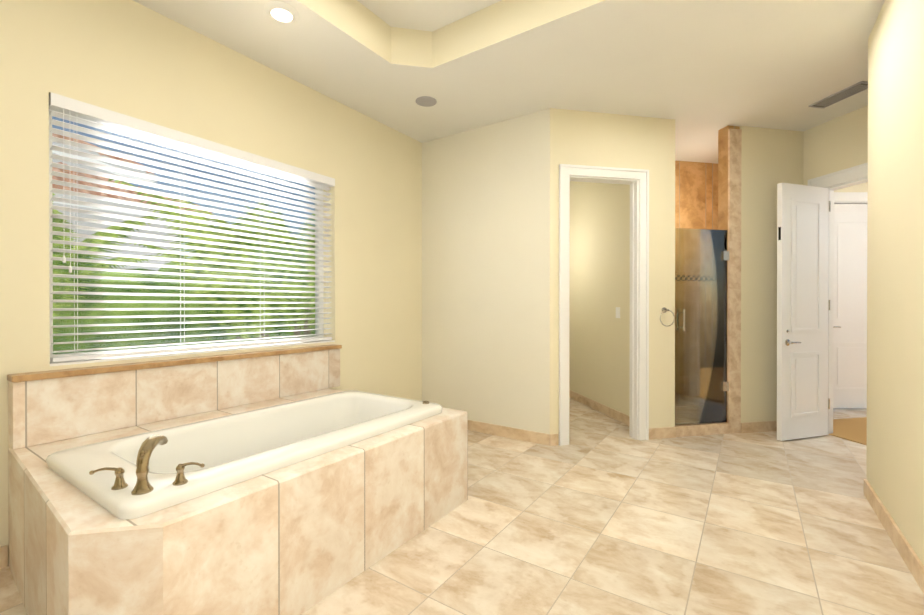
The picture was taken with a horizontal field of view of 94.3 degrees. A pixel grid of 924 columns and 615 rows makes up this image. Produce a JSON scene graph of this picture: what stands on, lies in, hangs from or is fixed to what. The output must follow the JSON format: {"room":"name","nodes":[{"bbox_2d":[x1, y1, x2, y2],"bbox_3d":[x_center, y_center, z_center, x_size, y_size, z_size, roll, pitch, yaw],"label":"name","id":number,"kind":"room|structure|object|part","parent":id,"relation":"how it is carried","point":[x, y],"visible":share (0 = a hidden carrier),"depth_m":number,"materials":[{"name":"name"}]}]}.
{"room":"bathroom","nodes":[
{"label":"bathroom","id":0,"kind":"room"},
{"bbox_2d":[0,0,421,564],"bbox_3d":[-2.231,-0.268,2.221,0.220,3.030,6.380,0,0,34],"label":"wall","id":1,"kind":"structure","parent":0,"point":[132,58],"depth_m":2.82,"materials":[{"name":"paint"}]},
{"bbox_2d":[7,344,341,449],"bbox_3d":[-1.607,0.495,2.849,0.109,0.350,1.953,0,0,34],"label":"backsplash","id":2,"kind":"structure","parent":1,"relation":"attached to","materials":[{"name":"tile"}]},
{"bbox_2d":[49,92,334,365],"bbox_3d":[-1.687,-0.404,3.002,0.217,1.405,1.815,0,0,34],"label":"window blinds","id":3,"kind":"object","parent":1,"relation":"in","point":[73,110],"depth_m":2.71,"materials":[{"name":"white plastic"}]},
{"bbox_3d":[-1.669,0.293,2.993,0.148,0.012,1.815,0,0,34],"label":"sill","id":4,"kind":"part","parent":3,"relation":"part of","materials":[{"name":"white"}]},
{"bbox_2d":[0,420,923,593],"bbox_3d":[-0.084,1.198,1.975,3.620,0.100,7.968,0,0,34],"label":"baseboard","id":5,"kind":"structure","parent":1,"relation":"attached to","point":[911,560],"depth_m":3.85,"materials":[{"name":"beige tile"}]},
{"bbox_2d":[0,397,923,614],"bbox_3d":[2.265,1.275,2.702,7.300,0.060,12.200,0,0,34],"label":"floor","id":6,"kind":"structure","parent":0,"point":[601,514],"depth_m":2.31,"materials":[{"name":"tile"}]},
{"bbox_2d":[7,344,467,614],"bbox_3d":[-1.069,0.784,2.438,1.462,0.925,2.034,0,0,34],"label":"bathtub","id":7,"kind":"object","parent":6,"relation":"on","point":[279,482],"visible":1,"depth_m":1.92,"materials":[{"name":"tile"}]},
{"bbox_2d":[89,434,204,494],"bbox_3d":[-1.093,0.540,1.494,0.258,0.169,0.258,0,0,34],"label":"faucet","id":8,"kind":"object","parent":7,"relation":"on","point":[145,483],"depth_m":1.48,"materials":[{"name":"brown metal"}]},
{"bbox_2d":[675,405,696,422],"bbox_3d":[2.581,1.224,4.987,1.410,0.025,1.300,0,0,-11],"label":"pan","id":9,"kind":"object","parent":6,"relation":"on","point":[686,413],"depth_m":4.85,"materials":[{"name":"stone"}]},
{"bbox_2d":[829,417,866,444],"bbox_3d":[5.424,1.240,2.903,3.140,0.008,4.065,0,0,-11],"label":"carpet floor","id":10,"kind":"structure","parent":6,"relation":"on","point":[853,429],"depth_m":4.32,"materials":[{"name":"brown carpet"}]},
{"bbox_2d":[422,108,549,433],"bbox_3d":[0.267,-0.276,4.293,1.600,3.030,0.150,0,0,34],"label":"wall","id":11,"kind":"structure","parent":0,"point":[486,274],"depth_m":4.20,"materials":[{"name":"paint"}]},
{"bbox_2d":[133,0,884,163],"bbox_3d":[2.265,-1.945,2.689,7.300,0.320,12.200,0,0,34],"label":"ceiling","id":12,"kind":"structure","parent":0,"point":[701,73],"depth_m":3.10,"materials":[{"name":"paint"}]},
{"bbox_2d":[264,1,298,22],"bbox_3d":[-1.088,-1.773,2.589,0.196,0.020,0.196,0,0,34],"label":"recessed light","id":13,"kind":"object","parent":12,"relation":"in","point":[272,5],"depth_m":2.58,"materials":[{"name":"white"}]},
{"bbox_3d":[-1.088,-1.776,2.589,0.128,0.001,0.128,0,0,34],"label":"recessed ceiling light lens","id":14,"kind":"part","parent":13,"relation":"part of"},
{"bbox_2d":[416,96,436,106],"bbox_3d":[-0.311,-1.785,3.720,0.184,0.006,0.184,0,0,34],"label":"ceiling speaker","id":15,"kind":"object","parent":12,"relation":"attached to","point":[425,101],"visible":1,"depth_m":3.71,"materials":[{"name":"grey plastic"}]},
{"bbox_2d":[808,81,867,107],"bbox_3d":[3.190,-1.782,3.603,0.160,0.011,0.430,0,0,-11],"label":"ceiling vent","id":16,"kind":"object","parent":12,"relation":"in","point":[852,90],"visible":0.81,"depth_m":3.59,"materials":[{"name":"grey metal"}]},
{"bbox_2d":[569,181,629,415],"bbox_3d":[1.060,-0.280,5.313,1.250,3.030,2.530,0,0,-11],"label":"wall","id":17,"kind":"structure","parent":0,"point":[599,351],"depth_m":5.08,"materials":[{"name":"paint"}]},
{"bbox_2d":[569,390,628,425],"bbox_3d":[1.069,1.185,5.270,1.050,0.100,2.430,0,0,-11],"label":"baseboard","id":18,"kind":"structure","parent":17,"relation":"attached to","point":[608,411],"depth_m":5.04,"materials":[{"name":"stone"}]},
{"bbox_2d":[616,307,619,317],"bbox_3d":[1.708,0.057,4.702,0.009,0.120,0.080,0,0,-11],"label":"light switch","id":19,"kind":"object","parent":17,"relation":"attached to","point":[617,312],"visible":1,"depth_m":4.69,"materials":[{"name":"white plastic"}]},
{"bbox_2d":[550,108,803,444],"bbox_3d":[2.122,-0.276,4.169,2.740,3.030,0.120,0,0,-11],"label":"wall","id":20,"kind":"structure","parent":0,"point":[771,159],"depth_m":4.08,"materials":[{"name":"paint"}]},
{"bbox_2d":[559,164,648,445],"bbox_3d":[1.297,-0.023,4.005,0.883,2.525,0.172,0,0,-11],"label":"door frame","id":21,"kind":"structure","parent":20,"relation":"attached to","point":[637,180],"depth_m":4.00,"materials":[{"name":"white wood"}]},
{"bbox_2d":[660,307,674,326],"bbox_3d":[1.926,0.089,4.023,0.115,0.180,0.115,0,0,34],"label":"towel ring","id":22,"kind":"object","parent":20,"relation":"attached to","point":[664,309],"visible":1,"depth_m":4.03,"materials":[{"name":"grey metal"}]},
{"bbox_2d":[675,228,726,424],"bbox_3d":[2.324,0.183,4.167,0.575,1.888,0.010,0,0,-11],"label":"shower door","id":23,"kind":"structure","parent":20,"relation":"attached to","point":[711,407],"depth_m":4.19,"materials":[{"name":"clear glass"}]},
{"bbox_2d":[676,251,728,390],"bbox_3d":[2.341,0.134,4.170,0.423,1.370,0.423,0,0,34],"label":"hardware piece","id":24,"kind":"object","parent":23,"relation":"attached to","point":[725,384],"visible":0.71,"depth_m":4.19,"materials":[{"name":"grey metal"}]},
{"bbox_2d":[675,422,728,436],"bbox_3d":[2.315,1.189,4.213,0.597,0.100,0.120,0,0,-11],"label":"sill","id":25,"kind":"structure","parent":20,"relation":"attached to","point":[686,429],"depth_m":4.16,"materials":[{"name":"stone"}]},
{"bbox_2d":[675,161,717,405],"bbox_3d":[2.571,-0.279,5.031,1.610,3.030,1.400,0,0,-11],"label":"wall","id":26,"kind":"structure","parent":0,"point":[696,195],"depth_m":5.29,"materials":[{"name":"stone"}]},
{"bbox_2d":[675,275,709,280],"bbox_3d":[2.239,-0.359,5.041,1.283,0.070,1.633,0,0,34],"label":"band","id":27,"kind":"object","parent":26,"relation":"attached to","point":[686,277],"depth_m":5.28,"materials":[{"name":"brown tile"}]},
{"bbox_2d":[718,125,741,433],"bbox_3d":[2.672,-0.276,4.283,0.133,3.030,0.146,0,0,-11],"label":"stone wall","id":28,"kind":"structure","parent":0,"point":[729,176],"depth_m":4.21,"materials":[{"name":"stone"}]},
{"bbox_2d":[803,105,867,185],"bbox_3d":[3.761,-0.272,3.229,0.120,3.030,2.350,0,0,-11],"label":"wall","id":29,"kind":"structure","parent":0,"point":[836,144],"depth_m":4.05,"materials":[{"name":"paint"}]},
{"bbox_2d":[777,183,828,440],"bbox_3d":[3.226,0.040,4.053,0.620,2.375,0.063,0,0,-18],"label":"door leaf","id":30,"kind":"structure","parent":29,"relation":"in","point":[802,294],"depth_m":4.01,"materials":[{"name":"white wood"}]},
{"bbox_2d":[778,227,780,239],"bbox_3d":[2.930,-0.682,3.955,0.002,0.120,0.021,0,0,-18],"label":"bolt","id":31,"kind":"object","parent":30,"relation":"attached to","point":[779,233],"visible":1,"depth_m":3.96,"materials":[{"name":"black metal"}]},
{"bbox_2d":[785,201,830,408],"bbox_3d":[3.233,-0.022,4.049,0.430,2.000,0.479,0,0,34],"label":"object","id":32,"kind":"structure","parent":30,"relation":"attached to","point":[787,342],"depth_m":4.12,"materials":[{"name":"grey metal"}]},
{"bbox_2d":[808,162,867,434],"bbox_3d":[3.697,-0.016,3.526,0.172,2.515,1.605,0,0,-11],"label":"door frame","id":33,"kind":"structure","parent":29,"relation":"attached to","point":[848,177],"depth_m":4.18,"materials":[{"name":"white wood"}]},
{"bbox_2d":[834,182,867,191],"bbox_3d":[5.978,-0.280,5.235,4.950,3.030,0.120,0,0,0],"label":"wall","id":34,"kind":"structure","parent":0,"point":[862,187],"depth_m":5.17,"materials":[{"name":"paint"}]},
{"bbox_2d":[833,204,867,407],"bbox_3d":[4.863,-0.017,5.219,0.980,2.480,0.063,0,0,0],"label":"door leaf","id":35,"kind":"structure","parent":34,"relation":"in","point":[850,319],"depth_m":5.19,"materials":[{"name":"white wood"}]},
{"bbox_2d":[834,192,867,203],"bbox_3d":[4.863,-0.075,5.236,1.220,2.620,0.160,0,0,0],"label":"door frame","id":36,"kind":"structure","parent":34,"relation":"attached to","point":[850,197],"depth_m":5.15,"materials":[{"name":"white wood"}]},
{"bbox_2d":[867,0,923,564],"bbox_3d":[0.947,-0.259,0.128,0.150,3.030,6.470,0,0,34],"label":"wall","id":37,"kind":"structure","parent":0,"point":[895,348],"depth_m":2.19,"materials":[{"name":"paint"}]},
{"label":"outside","id":38,"kind":"structure","parent":0,"visible":0},
{"bbox_3d":[-25.419,1.269,21.521,59.750,0.100,100.000,0,0,34],"label":"ground","id":39,"kind":"structure","parent":38,"visible":0},
{"bbox_2d":[52,133,213,271],"bbox_3d":[-12.836,-2.036,4.409,14.978,6.648,16.171,0,0,34],"label":"house","id":40,"kind":"structure","parent":39,"relation":"on","point":[88,232],"depth_m":8.04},
{"bbox_2d":[52,178,314,340],"bbox_3d":[-3.716,-0.514,6.206,4.027,3.594,6.292,0,0,34],"label":"tree","id":41,"kind":"object","parent":39,"relation":"on","point":[104,265],"depth_m":5.50,"materials":[{"name":"green plant"}]},
{"bbox_2d":[53,245,314,353],"bbox_3d":[-5.420,-0.129,7.405,3.303,2.811,29.544,0,0,34],"label":"hedge","id":42,"kind":"object","parent":39,"relation":"on","point":[136,312],"depth_m":6.32,"materials":[{"name":"green plant"}]}
]}

